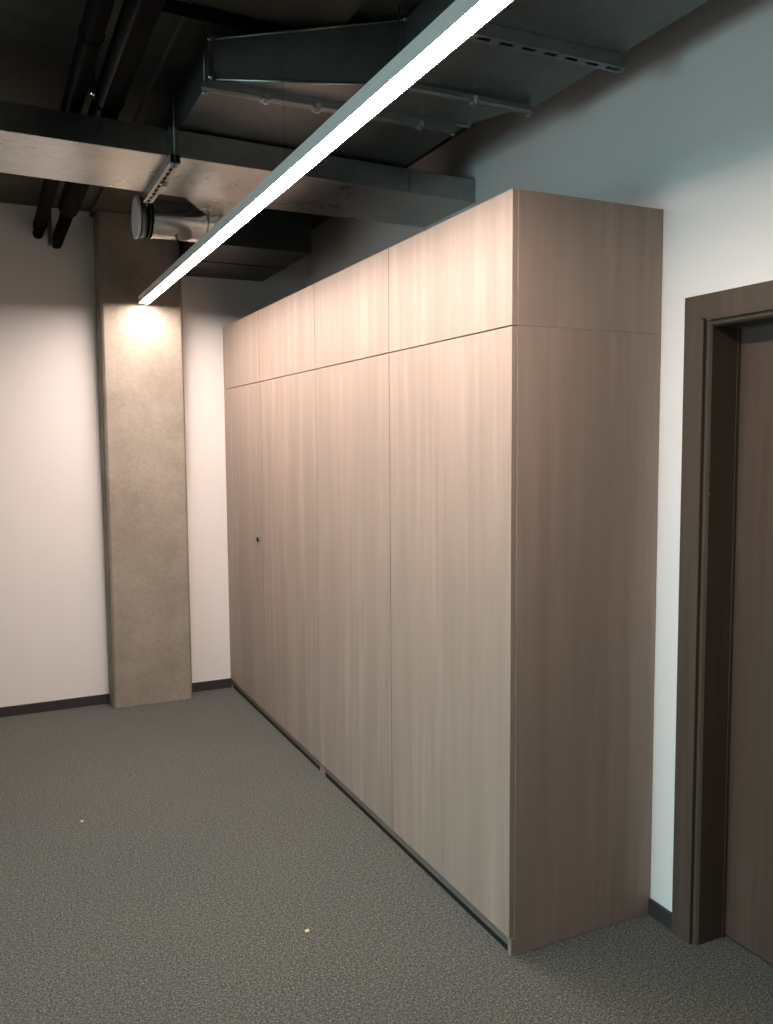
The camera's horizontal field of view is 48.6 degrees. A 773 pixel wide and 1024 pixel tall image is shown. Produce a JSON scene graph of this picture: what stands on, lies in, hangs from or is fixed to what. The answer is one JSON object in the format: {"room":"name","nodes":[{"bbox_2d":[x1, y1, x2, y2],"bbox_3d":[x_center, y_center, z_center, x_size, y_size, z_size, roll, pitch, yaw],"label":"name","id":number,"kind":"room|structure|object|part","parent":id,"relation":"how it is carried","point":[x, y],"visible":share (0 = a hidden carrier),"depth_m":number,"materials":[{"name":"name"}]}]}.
{"room":"office room","nodes":[
{"label":"office room","id":0,"kind":"room"},
{"bbox_2d":[93,211,191,708],"bbox_3d":[-1.562,-0.302,5.512,0.512,3.106,0.159,-3,5,-25],"label":"pillar","id":1,"kind":"structure","parent":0,"point":[140,346],"depth_m":5.44,"materials":[{"name":"concrete"}]},
{"bbox_2d":[0,203,305,706],"bbox_3d":[-2.808,-0.276,5.121,5.297,3.136,0.200,-3,5,-25],"label":"wall","id":2,"kind":"structure","parent":0,"point":[53,620],"depth_m":5.39,"materials":[{"name":"white paint"}]},
{"bbox_2d":[0,694,108,717],"bbox_3d":[-3.390,1.293,4.851,3.485,0.062,0.012,-3,5,-25],"label":"baseboard","id":3,"kind":"structure","parent":2,"relation":"attached to","point":[54,705],"depth_m":5.45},
{"bbox_2d":[192,678,231,691],"bbox_3d":[-1.200,1.191,5.884,0.308,0.062,0.012,-3,5,-25],"label":"baseboard","id":4,"kind":"structure","parent":2,"relation":"attached to","point":[222,683],"depth_m":5.88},
{"bbox_2d":[162,0,292,32],"bbox_3d":[-0.418,-1.630,2.880,0.681,0.040,0.040,-3,5,-28],"label":"pipe","id":5,"kind":"object","parent":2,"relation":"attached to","point":[175,7],"visible":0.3,"depth_m":2.79,"materials":[{"name":"black metal"}]},
{"bbox_2d":[90,0,365,216],"bbox_3d":[-0.243,-1.644,2.532,0.500,0.040,6.467,-3,5,-25],"label":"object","id":6,"kind":"structure","parent":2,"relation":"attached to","point":[185,46],"depth_m":2.97,"materials":[{"name":"metal"}]},
{"bbox_2d":[0,0,477,229],"bbox_3d":[-0.406,-1.540,-0.036,5.347,0.200,11.367,-3,5,-25],"label":"ceiling","id":7,"kind":"structure","parent":0,"point":[38,38],"depth_m":3.18,"materials":[{"name":"paint"}]},
{"bbox_2d":[47,213,52,245],"bbox_3d":[-1.994,-1.716,5.051,0.026,0.269,0.063,-3,5,-25],"label":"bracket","id":8,"kind":"object","parent":7,"relation":"hanging from","point":[49,224],"visible":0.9,"depth_m":5.04,"materials":[{"name":"metal"}]},
{"bbox_2d":[32,0,114,238],"bbox_3d":[-0.836,-1.546,2.490,0.080,0.202,6.087,-3,5,-25],"label":"insulated pipe","id":9,"kind":"object","parent":7,"relation":"hanging from","point":[96,15],"visible":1,"depth_m":2.87,"materials":[{"name":"black rubber"}]},
{"bbox_2d":[89,68,95,99],"bbox_3d":[-1.055,-1.589,3.062,0.022,0.207,0.029,-3,5,-25],"label":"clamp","id":10,"kind":"object","parent":7,"relation":"hanging from","point":[92,86],"visible":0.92,"depth_m":3.07,"materials":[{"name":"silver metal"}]},
{"bbox_2d":[52,0,165,248],"bbox_3d":[-0.732,-1.529,2.542,0.113,0.248,6.089,-3,5,-25],"label":"insulated pipe","id":11,"kind":"object","parent":7,"relation":"hanging from","point":[137,20],"visible":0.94,"depth_m":2.85,"materials":[{"name":"black rubber"}]},
{"bbox_2d":[143,66,180,205],"bbox_3d":[-0.929,-1.514,3.504,0.047,0.373,0.618,-3,5,-25],"label":"bracket","id":12,"kind":"object","parent":7,"relation":"hanging from","point":[172,162],"visible":0.98,"depth_m":3.33,"materials":[{"name":"metal"}]},
{"bbox_3d":[-0.927,-1.360,3.505,0.040,0.033,0.595,-3,5,-25],"label":"rail","id":13,"kind":"part","parent":12,"relation":"part of","materials":[{"name":"metal"}]},
{"bbox_3d":[-0.805,-1.496,3.233,0.006,0.367,0.006,-3,5,-25],"label":"threaded rod","id":14,"kind":"part","parent":12,"relation":"part of","materials":[{"name":"silver metal"}]},
{"bbox_2d":[0,100,474,226],"bbox_3d":[-1.973,-1.405,3.227,4.911,0.118,1.052,-3,5,-28],"label":"duct","id":15,"kind":"object","parent":12,"relation":"on","point":[214,173],"visible":0.77,"depth_m":3.49,"materials":[{"name":"silver metal"}]},
{"bbox_2d":[131,194,222,243],"bbox_3d":[-1.013,-1.402,4.146,0.405,0.218,0.202,-3,5,-25],"label":"duct","id":16,"kind":"object","parent":15,"relation":"attached to","point":[179,221],"visible":0.8,"depth_m":4.07,"materials":[{"name":"metal"}]},
{"bbox_2d":[180,208,311,281],"bbox_3d":[-0.904,-1.697,5.266,0.579,0.354,0.966,-3,5,-25],"label":"duct","id":17,"kind":"object","parent":7,"relation":"attached to","point":[272,241],"visible":0.44,"depth_m":4.94,"materials":[{"name":"metal"}]},
{"bbox_2d":[138,0,513,303],"bbox_3d":[-0.567,-1.414,3.310,0.066,0.552,4.415,-3,5,-25],"label":"lamp","id":18,"kind":"object","parent":7,"relation":"hanging from","point":[461,19],"visible":0.93,"depth_m":2.30,"materials":[{"name":"paint"}]},
{"bbox_2d":[200,21,456,136],"bbox_3d":[-0.178,-1.557,3.054,0.975,0.284,0.037,-3,5,-25],"label":"channel","id":19,"kind":"object","parent":7,"relation":"hanging from","point":[316,107],"visible":0.91,"depth_m":3.00,"materials":[{"name":"metal"}]},
{"bbox_3d":[-0.609,-1.537,2.853,0.006,0.284,0.006,-3,5,-25],"label":"threaded rod","id":20,"kind":"part","parent":19,"relation":"part of","materials":[{"name":"metal"}]},
{"bbox_3d":[-0.178,-1.442,3.065,0.975,0.024,0.026,-3,5,-25],"label":"rail","id":21,"kind":"part","parent":19,"relation":"part of","materials":[{"name":"metal"}]},
{"bbox_2d":[398,5,531,117],"bbox_3d":[0.271,-1.552,2.958,0.545,0.284,0.037,-3,5,-25],"label":"channel","id":22,"kind":"object","parent":7,"relation":"hanging from","point":[470,99],"visible":0.69,"depth_m":2.96,"materials":[{"name":"metal"}]},
{"bbox_3d":[0.043,-1.542,2.851,0.006,0.284,0.006,-3,5,-25],"label":"threaded rod","id":23,"kind":"part","parent":22,"relation":"part of","materials":[{"name":"metal"}]},
{"bbox_3d":[0.272,-1.437,2.969,0.545,0.024,0.026,-3,5,-25],"label":"rail","id":24,"kind":"part","parent":22,"relation":"part of","materials":[{"name":"metal"}]},
{"bbox_2d":[467,23,626,74],"bbox_3d":[0.461,-1.518,2.567,0.632,0.291,0.042,-3,5,-25],"label":"channel","id":25,"kind":"object","parent":7,"relation":"hanging from","point":[492,34],"visible":0.66,"depth_m":2.58,"materials":[{"name":"metal"}]},
{"bbox_2d":[160,0,708,167],"bbox_3d":[0.335,-1.503,2.197,1.137,0.232,4.550,-3,5,-25],"label":"duct","id":26,"kind":"object","parent":25,"relation":"on","point":[325,64],"visible":0.66,"depth_m":2.88,"materials":[{"name":"metal"}]},
{"bbox_2d":[0,687,772,1023],"bbox_3d":[-0.383,1.744,0.236,5.347,0.120,11.367,-3,5,-25],"label":"floor","id":27,"kind":"structure","parent":0,"point":[199,864],"depth_m":3.05,"materials":[{"name":"grey carpet"}]},
{"bbox_2d":[224,370,321,772],"bbox_3d":[-0.452,0.245,5.202,0.609,2.050,1.740,-3,5,-25],"label":"tall cabinet","id":28,"kind":"object","parent":27,"relation":"on","point":[270,425],"visible":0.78,"depth_m":4.89,"materials":[{"name":"grey wood"}]},
{"bbox_3d":[-0.906,0.195,5.490,0.018,1.987,0.818,-3,5,-25],"label":"door","id":29,"kind":"part","parent":28,"relation":"part of","materials":[{"name":"grey wood"}]},
{"bbox_3d":[-0.437,1.222,5.286,0.594,0.028,1.702,-3,5,-25],"label":"panel","id":30,"kind":"part","parent":28,"relation":"part of","materials":[{"name":"brown wood"}]},
{"bbox_3d":[-0.533,0.257,4.706,0.018,1.987,0.913,-3,5,-25],"label":"door","id":31,"kind":"part","parent":28,"relation":"part of","materials":[{"name":"grey wood"}]},
{"bbox_2d":[315,326,660,955],"bbox_3d":[0.297,0.369,3.638,0.600,2.050,1.732,-3,5,-25],"label":"tall cabinet","id":32,"kind":"object","parent":27,"relation":"on","point":[487,502],"visible":1,"depth_m":2.93,"materials":[{"name":"grey wood"}]},
{"bbox_3d":[-0.062,0.308,4.400,0.594,2.049,0.043,-3,5,-25],"label":"panel","id":33,"kind":"part","parent":32,"relation":"part of","materials":[{"name":"grey wood"}]},
{"bbox_3d":[-0.156,0.320,3.912,0.018,1.987,0.840,-3,5,-25],"label":"door","id":34,"kind":"part","parent":32,"relation":"part of","materials":[{"name":"grey wood"}]},
{"bbox_3d":[0.312,1.347,3.710,0.594,0.028,1.670,-3,5,-25],"label":"panel","id":35,"kind":"part","parent":32,"relation":"part of","materials":[{"name":"brown wood"}]},
{"bbox_3d":[0.215,0.382,3.132,0.018,1.987,0.883,-3,5,-25],"label":"door","id":36,"kind":"part","parent":32,"relation":"part of","materials":[{"name":"grey wood"}]},
{"bbox_3d":[0.667,0.430,2.868,0.594,2.049,0.019,-3,5,-25],"label":"panel","id":37,"kind":"part","parent":32,"relation":"part of","materials":[{"name":"grey wood"}]},
{"bbox_2d":[306,0,772,911],"bbox_3d":[1.886,0.016,1.178,0.200,3.136,10.967,-3,5,-25],"label":"wall","id":38,"kind":"structure","parent":0,"point":[685,130],"depth_m":2.89,"materials":[{"name":"white paint"}]},
{"bbox_2d":[223,284,316,388],"bbox_3d":[-0.456,-0.983,5.102,0.600,0.412,1.740,-3,5,-25],"label":"upper cabinet","id":39,"kind":"object","parent":38,"relation":"attached to","point":[277,340],"visible":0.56,"depth_m":4.79,"materials":[{"name":"grey wood"}]},
{"bbox_3d":[-0.915,-1.004,5.391,0.018,0.411,0.818,-3,5,-25],"label":"door","id":40,"kind":"part","parent":39,"relation":"part of","materials":[{"name":"grey wood"}]},
{"bbox_3d":[-0.542,-0.942,4.607,0.018,0.411,0.913,-3,5,-25],"label":"door","id":41,"kind":"part","parent":39,"relation":"part of","materials":[{"name":"grey wood"}]},
{"bbox_2d":[314,188,662,368],"bbox_3d":[0.288,-0.859,3.537,0.600,0.412,1.732,-3,5,-25],"label":"upper cabinet","id":42,"kind":"object","parent":38,"relation":"attached to","point":[517,257],"visible":0.89,"depth_m":2.83,"materials":[{"name":"grey wood"}]},
{"bbox_3d":[-0.165,-0.879,3.813,0.018,0.411,0.840,-3,5,-25],"label":"door","id":43,"kind":"part","parent":42,"relation":"part of","materials":[{"name":"grey wood"}]},
{"bbox_3d":[0.207,-0.817,3.033,0.018,0.411,0.883,-3,5,-25],"label":"door","id":44,"kind":"part","parent":42,"relation":"part of","materials":[{"name":"grey wood"}]},
{"bbox_3d":[0.664,-0.798,2.769,0.580,0.412,0.019,-3,5,-25],"label":"panel","id":45,"kind":"part","parent":42,"relation":"part of","materials":[{"name":"grey wood"}]},
{"bbox_2d":[648,898,671,929],"bbox_3d":[0.968,1.417,3.012,0.012,0.056,0.119,-3,5,-25],"label":"baseboard","id":46,"kind":"structure","parent":38,"relation":"attached to","point":[657,911],"depth_m":3.01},
{"bbox_2d":[672,280,772,964],"bbox_3d":[1.298,0.414,2.401,0.183,2.151,1.116,-3,5,-25],"label":"door","id":47,"kind":"structure","parent":38,"relation":"in","point":[723,840],"depth_m":2.79,"materials":[{"name":"brown wood"}]},
{"bbox_3d":[1.000,0.380,2.835,0.018,2.151,0.075,-3,5,-25],"label":"casing","id":48,"kind":"part","parent":47,"relation":"part of","materials":[{"name":"brown wood"}]},
{"bbox_3d":[1.216,-0.617,2.280,0.018,0.075,0.966,-3,5,-25],"label":"casing","id":49,"kind":"part","parent":47,"relation":"part of","materials":[{"name":"brown wood"}]}
]}

